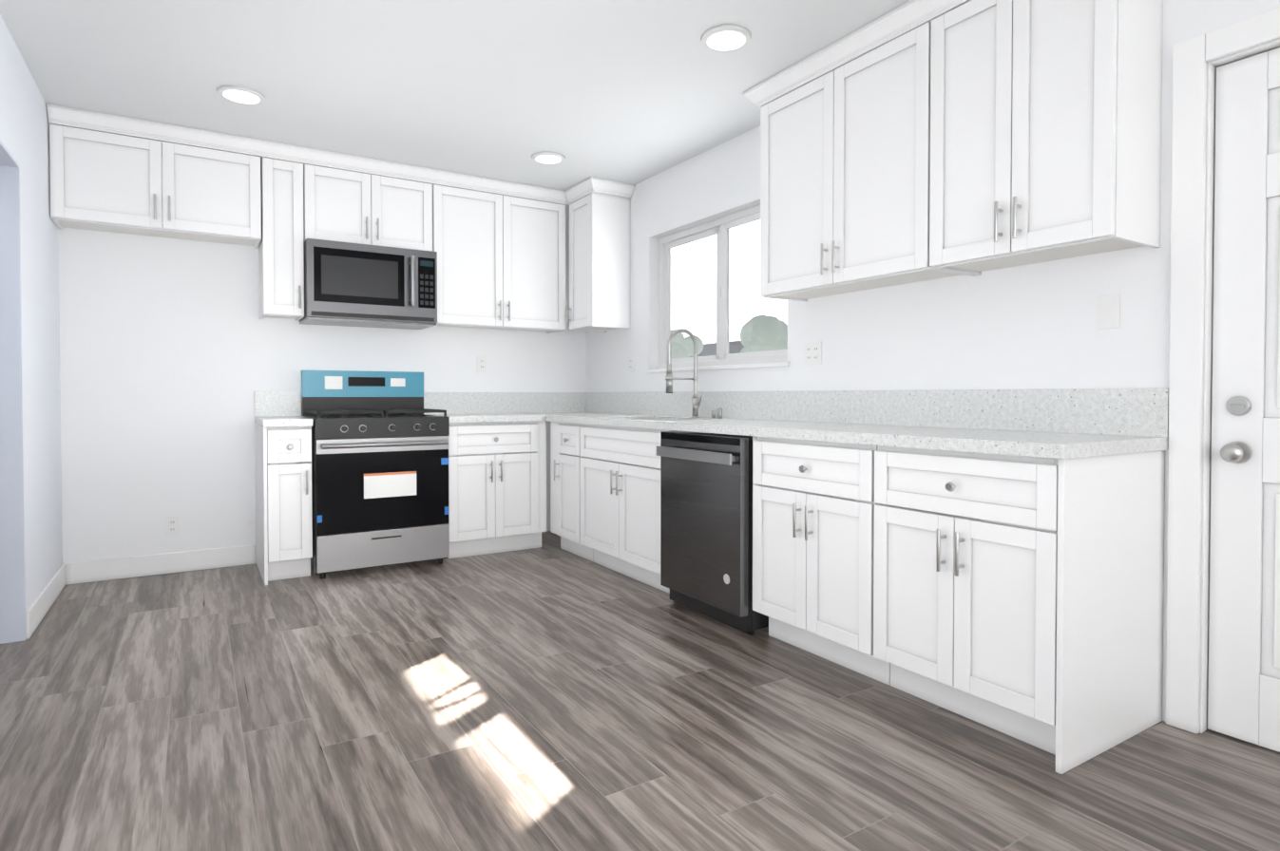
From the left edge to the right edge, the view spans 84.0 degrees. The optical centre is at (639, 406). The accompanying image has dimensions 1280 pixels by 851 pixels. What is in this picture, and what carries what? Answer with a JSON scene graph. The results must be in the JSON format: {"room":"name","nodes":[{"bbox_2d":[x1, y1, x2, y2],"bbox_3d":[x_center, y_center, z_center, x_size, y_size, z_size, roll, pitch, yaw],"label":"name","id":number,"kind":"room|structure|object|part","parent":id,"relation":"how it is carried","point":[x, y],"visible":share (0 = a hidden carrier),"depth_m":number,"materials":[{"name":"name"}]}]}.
{"room":"kitchen","nodes":[
{"label":"kitchen","id":0,"kind":"room"},
{"bbox_2d":[0,14,62,611],"bbox_3d":[-1.414,-0.228,0.939,0.150,2.520,6.900,-1,1,-32],"label":"wall","id":1,"kind":"structure","parent":0,"point":[24,129],"depth_m":3.32,"materials":[{"name":"white paint"}]},
{"bbox_2d":[0,140,25,644],"bbox_3d":[-2.457,-0.004,2.609,0.153,2.020,0.890,-1,1,-32],"label":"doorway","id":2,"kind":"structure","parent":1,"relation":"attached to","point":[12,608],"depth_m":3.00,"materials":[{"name":"white paint"}]},
{"bbox_2d":[25,563,65,639],"bbox_3d":[-1.341,0.971,0.996,0.014,0.120,6.886,-1,1,-32],"label":"baseboard","id":3,"kind":"structure","parent":1,"relation":"attached to","point":[38,608],"depth_m":3.36,"materials":[{"name":"white wood"}]},
{"bbox_2d":[58,205,585,563],"bbox_3d":[-1.847,-0.289,4.828,3.550,2.520,0.150,-1,1,-32],"label":"wall","id":4,"kind":"structure","parent":0,"point":[176,354],"depth_m":4.22,"materials":[{"name":"white paint"}]},
{"bbox_2d":[62,544,255,585],"bbox_3d":[-2.782,0.922,4.163,0.938,0.120,0.014,-1,1,-32],"label":"baseboard","id":5,"kind":"structure","parent":4,"relation":"attached to","point":[101,570],"depth_m":4.14,"materials":[{"name":"white wood"}]},
{"bbox_2d":[46,103,278,319],"bbox_3d":[-2.665,-1.035,4.032,1.021,0.998,0.306,-1,1,-32],"label":"upper cabinet","id":6,"kind":"object","parent":4,"relation":"attached to","point":[111,173],"depth_m":3.90,"materials":[{"name":"white wood"}]},
{"bbox_2d":[165,515,179,536],"bbox_3d":[-2.751,0.703,4.181,0.072,0.115,0.008,-1,1,-32],"label":"electrical outlet","id":7,"kind":"object","parent":4,"relation":"attached to","point":[172,525],"visible":1,"depth_m":4.18,"materials":[{"name":"white plastic"}]},
{"bbox_2d":[274,142,312,321],"bbox_3d":[-2.207,-1.040,4.319,0.304,0.998,0.306,-1,1,-32],"label":"upper cabinet","id":8,"kind":"object","parent":4,"relation":"attached to","point":[291,162],"depth_m":4.23,"materials":[{"name":"white wood"}]},
{"bbox_2d":[308,148,445,326],"bbox_3d":[-1.767,-1.044,4.595,0.890,0.998,0.306,-1,1,-32],"label":"upper cabinet","id":9,"kind":"object","parent":4,"relation":"attached to","point":[353,199],"depth_m":4.48,"materials":[{"name":"white wood"}]},
{"bbox_2d":[299,238,437,329],"bbox_3d":[-1.726,-0.760,4.533,0.764,0.472,0.460,-1,1,-32],"label":"over-the-range microwave","id":10,"kind":"object","parent":9,"relation":"attached to","point":[348,284],"visible":1,"depth_m":4.38,"materials":[{"name":"silver metal"}]},
{"bbox_2d":[445,171,514,330],"bbox_3d":[-1.220,-1.050,4.938,0.561,0.998,0.306,-1,1,-32],"label":"upper cabinet","id":11,"kind":"object","parent":4,"relation":"attached to","point":[480,211],"depth_m":4.84,"materials":[{"name":"white wood"}]},
{"bbox_2d":[477,356,486,372],"bbox_3d":[-1.149,-0.307,5.170,0.072,0.115,0.008,-1,1,-32],"label":"outlet","id":12,"kind":"object","parent":4,"relation":"attached to","point":[481,364],"visible":1,"depth_m":5.17,"materials":[{"name":"white plastic"}]},
{"bbox_2d":[514,182,559,333],"bbox_3d":[-0.849,-1.053,5.170,0.540,0.998,0.306,-1,1,-32],"label":"upper cabinet","id":13,"kind":"object","parent":4,"relation":"attached to","point":[536,234],"depth_m":5.07,"materials":[{"name":"white wood"}]},
{"bbox_3d":[-1.020,-1.020,5.042,0.966,0.935,0.344,-1,1,-32],"label":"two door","id":14,"kind":"part","parent":13,"relation":"part of","materials":[{"name":"white wood"}]},
{"bbox_2d":[0,0,910,206],"bbox_3d":[0.026,-1.552,1.822,3.550,0.100,7.200,-1,1,-32],"label":"ceiling","id":15,"kind":"structure","parent":0,"point":[633,91],"depth_m":3.22,"materials":[{"name":"white paint"}]},
{"bbox_2d":[216,85,266,105],"bbox_3d":[-1.949,-1.519,3.476,0.210,0.014,0.210,-1,1,-32],"label":"recessed light","id":16,"kind":"object","parent":15,"relation":"in","point":[238,94],"visible":1,"depth_m":3.46,"materials":[{"name":"white plastic"}]},
{"bbox_2d":[531,152,565,164],"bbox_3d":[-0.567,-1.534,4.396,0.210,0.014,0.210,-1,1,-32],"label":"recessed light","id":17,"kind":"object","parent":15,"relation":"in","point":[548,158],"visible":0.98,"depth_m":4.37,"materials":[{"name":"white plastic"}]},
{"bbox_2d":[700,24,751,52],"bbox_3d":[0.355,-1.510,2.926,0.210,0.014,0.210,-1,1,-32],"label":"recessed light","id":18,"kind":"object","parent":15,"relation":"in","point":[726,38],"visible":1,"depth_m":2.90,"materials":[{"name":"white plastic"}]},
{"bbox_2d":[0,531,1279,850],"bbox_3d":[-0.736,1.065,1.385,5.350,0.080,7.200,-1,1,-32],"label":"floor","id":19,"kind":"structure","parent":0,"point":[549,695],"depth_m":2.15,"materials":[{"name":"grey wood"}]},
{"bbox_2d":[254,423,312,586],"bbox_3d":[-2.120,0.544,4.220,0.246,0.872,0.608,-1,1,-32],"label":"base cabinet","id":20,"kind":"object","parent":19,"relation":"on","point":[283,454],"depth_m":3.98,"materials":[{"name":"white wood"}]},
{"bbox_2d":[254,391,313,427],"bbox_3d":[-2.109,0.009,4.193,0.250,0.197,0.613,-1,1,-32],"label":"countertop","id":21,"kind":"structure","parent":20,"relation":"on","point":[272,409],"depth_m":4.43,"materials":[{"name":"stone"}]},
{"bbox_2d":[300,369,449,578],"bbox_3d":[-1.648,0.375,4.426,0.756,1.205,0.700,-1,1,-32],"label":"range","id":22,"kind":"object","parent":19,"relation":"on","point":[380,476],"visible":0.96,"depth_m":4.21,"materials":[{"name":"black metal"}]},
{"bbox_2d":[444,422,459,559],"bbox_3d":[-1.687,0.540,4.491,0.892,0.872,0.608,-1,1,-32],"label":"base cabinet","id":23,"kind":"object","parent":19,"relation":"on","point":[454,428],"depth_m":4.46,"materials":[{"name":"white wood"}]},
{"bbox_2d":[459,421,528,557],"bbox_3d":[-1.072,0.534,4.877,0.676,0.872,0.608,-1,1,-32],"label":"base cabinet","id":24,"kind":"object","parent":19,"relation":"on","point":[494,455],"depth_m":4.61,"materials":[{"name":"white wood"}]},
{"bbox_2d":[550,421,554,534],"bbox_3d":[-0.311,0.534,4.875,0.608,0.872,0.200,-1,1,-32],"label":"base cabinet","id":25,"kind":"object","parent":19,"relation":"on","point":[552,424],"depth_m":4.78,"materials":[{"name":"white wood"}]},
{"bbox_2d":[554,421,573,554],"bbox_3d":[-0.186,0.537,4.676,0.608,0.872,0.386,-1,1,-32],"label":"base cabinet","id":26,"kind":"object","parent":19,"relation":"on","point":[563,431],"depth_m":4.61,"materials":[{"name":"white wood"}]},
{"bbox_2d":[573,423,657,589],"bbox_3d":[0.124,0.545,4.182,0.608,0.872,1.020,-1,1,-32],"label":"base cabinet","id":27,"kind":"object","parent":19,"relation":"on","point":[616,468],"depth_m":4.03,"materials":[{"name":"white wood"}]},
{"bbox_2d":[505,387,1168,458],"bbox_3d":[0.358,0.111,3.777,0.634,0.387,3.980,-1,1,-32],"label":"countertop","id":28,"kind":"structure","parent":27,"relation":"on","point":[1061,423],"depth_m":2.86,"materials":[{"name":"stone"}]},
{"bbox_2d":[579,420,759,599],"bbox_3d":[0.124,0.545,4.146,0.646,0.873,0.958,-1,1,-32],"label":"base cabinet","id":29,"kind":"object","parent":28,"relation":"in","point":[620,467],"depth_m":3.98,"materials":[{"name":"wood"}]},
{"bbox_2d":[665,328,702,418],"bbox_3d":[0.267,-0.197,4.184,0.245,0.528,0.109,-1,1,-32],"label":"faucet","id":30,"kind":"object","parent":28,"relation":"on","point":[670,378],"visible":1,"depth_m":4.21,"materials":[{"name":"silver metal"}]},
{"bbox_2d":[711,407,722,419],"bbox_3d":[0.441,0.038,4.085,0.032,0.061,0.083,-1,1,-32],"label":"air gap","id":31,"kind":"object","parent":28,"relation":"on","point":[718,412],"visible":0.96,"depth_m":4.05,"materials":[{"name":"silver metal"}]},
{"bbox_2d":[657,429,692,593],"bbox_3d":[0.566,0.556,3.476,0.608,0.872,0.762,-1,1,-32],"label":"base cabinet","id":32,"kind":"object","parent":19,"relation":"on","point":[660,587],"depth_m":3.67,"materials":[{"name":"white wood"}]},
{"bbox_2d":[656,431,768,635],"bbox_3d":[0.512,0.560,3.452,0.660,0.865,0.612,-1,1,-32],"label":"dishwasher","id":33,"kind":"object","parent":19,"relation":"on","point":[706,525],"visible":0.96,"depth_m":3.22,"materials":[{"name":"black metal"}]},
{"bbox_2d":[752,436,851,669],"bbox_3d":[0.917,0.565,2.916,0.608,0.872,0.716,-1,1,-32],"label":"base cabinet","id":34,"kind":"object","parent":19,"relation":"on","point":[802,488],"depth_m":2.79,"materials":[{"name":"white wood"}]},
{"bbox_2d":[851,443,1165,774],"bbox_3d":[1.232,0.573,2.415,0.608,0.872,0.709,-1,1,-32],"label":"base cabinet","id":35,"kind":"object","parent":19,"relation":"on","point":[1019,598],"depth_m":2.16,"materials":[{"name":"white wood"}]},
{"bbox_2d":[585,0,1279,722],"bbox_3d":[1.466,-0.256,2.745,0.150,2.520,6.900,-1,1,-32],"label":"wall","id":36,"kind":"structure","parent":0,"point":[1026,327],"depth_m":2.92,"materials":[{"name":"white paint"}]},
{"bbox_2d":[563,177,590,330],"bbox_3d":[-0.332,-1.052,5.101,0.378,0.998,0.399,-1,1,-32],"label":"upper cabinet","id":37,"kind":"object","parent":36,"relation":"attached to","point":[578,197],"depth_m":5.06,"materials":[{"name":"white wood"}]},
{"bbox_2d":[581,330,606,332],"bbox_3d":[-0.292,-1.052,5.105,0.306,0.998,0.363,-1,1,-32],"label":"upper cabinet","id":38,"kind":"object","parent":36,"relation":"attached to","point":[582,331],"depth_m":5.29,"materials":[{"name":"white wood"}]},
{"bbox_2d":[628,356,633,372],"bbox_3d":[-0.064,-0.299,5.032,0.008,0.115,0.072,-1,1,-32],"label":"outlet","id":39,"kind":"object","parent":36,"relation":"attached to","point":[630,364],"visible":1,"depth_m":5.03,"materials":[{"name":"white plastic"}]},
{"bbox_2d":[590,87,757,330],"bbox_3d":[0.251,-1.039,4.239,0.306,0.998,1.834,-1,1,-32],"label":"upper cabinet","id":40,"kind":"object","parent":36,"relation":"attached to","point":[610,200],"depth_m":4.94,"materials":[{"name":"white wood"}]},
{"bbox_2d":[646,205,790,373],"bbox_3d":[0.467,-0.679,4.302,0.153,0.921,1.370,-1,1,-32],"label":"sliding window","id":41,"kind":"structure","parent":36,"relation":"in","point":[720,227],"depth_m":4.36,"materials":[{"name":"white plastic"}]},
{"bbox_2d":[803,341,821,365],"bbox_3d":[0.864,-0.264,3.554,0.008,0.115,0.118,-1,1,-32],"label":"double electrical outlet","id":42,"kind":"object","parent":36,"relation":"attached to","point":[812,353],"visible":1,"depth_m":3.55,"materials":[{"name":"white plastic"}]},
{"bbox_2d":[757,3,939,302],"bbox_3d":[0.971,-1.021,3.091,0.306,0.998,0.992,-1,1,-32],"label":"upper cabinet","id":43,"kind":"object","parent":36,"relation":"attached to","point":[834,126],"depth_m":3.01,"materials":[{"name":"white wood"}]},
{"bbox_2d":[909,0,1163,278],"bbox_3d":[1.354,-1.011,2.479,0.306,0.998,0.688,-1,1,-32],"label":"upper cabinet","id":44,"kind":"object","parent":36,"relation":"attached to","point":[913,141],"depth_m":2.33,"materials":[{"name":"white wood"}]},
{"bbox_3d":[-0.662,-1.477,2.923,3.242,0.081,3.730,-1,1,-32],"label":"crown","id":45,"kind":"part","parent":44,"relation":"part of","materials":[{"name":"white wood"}]},
{"bbox_2d":[1096,293,1120,329],"bbox_3d":[1.580,-0.321,2.403,0.016,0.115,0.072,-1,1,-32],"label":"light switch","id":46,"kind":"object","parent":36,"relation":"attached to","point":[1108,311],"visible":1,"depth_m":2.40,"materials":[{"name":"white plastic"}]},
{"bbox_2d":[1165,6,1279,734],"bbox_3d":[1.991,-0.055,1.833,0.102,2.147,1.040,-1,1,-32],"label":"door frame","id":47,"kind":"structure","parent":36,"relation":"attached to","point":[1197,61],"depth_m":2.20,"materials":[{"name":"white wood"}]},
{"bbox_2d":[1207,47,1279,752],"bbox_3d":[1.980,-0.012,1.827,0.113,2.044,0.852,-1,1,-32],"label":"entry door","id":48,"kind":"structure","parent":36,"relation":"in","point":[1244,665],"depth_m":2.12,"materials":[{"name":"paint"}]},
{"bbox_3d":[13.404,1.060,11.965,29.850,0.200,24.000,-1,1,-32],"label":"ground","id":49,"kind":"structure","parent":0,"visible":0},
{"bbox_2d":[690,340,744,357],"bbox_3d":[7.683,-1.546,37.849,10.800,4.400,35.000,-1,1,-32],"label":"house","id":50,"kind":"object","parent":49,"relation":"on","point":[713,347],"depth_m":39.77,"materials":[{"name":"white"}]},
{"label":"outside","id":51,"kind":"structure","parent":0,"visible":0},
{"bbox_2d":[670,329,703,358],"bbox_3d":[1.202,-0.604,19.833,1.261,3.081,0.872,-1,1,-32],"label":"tree","id":52,"kind":"object","parent":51,"point":[687,342],"depth_m":19.57,"materials":[{"name":"green plant"}]},
{"bbox_2d":[739,314,787,352],"bbox_3d":[4.419,-1.181,24.982,1.816,4.072,1.815,-1,1,-32],"label":"tree","id":53,"kind":"object","parent":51,"point":[773,322],"depth_m":24.27,"materials":[{"name":"green plant"}]}
]}

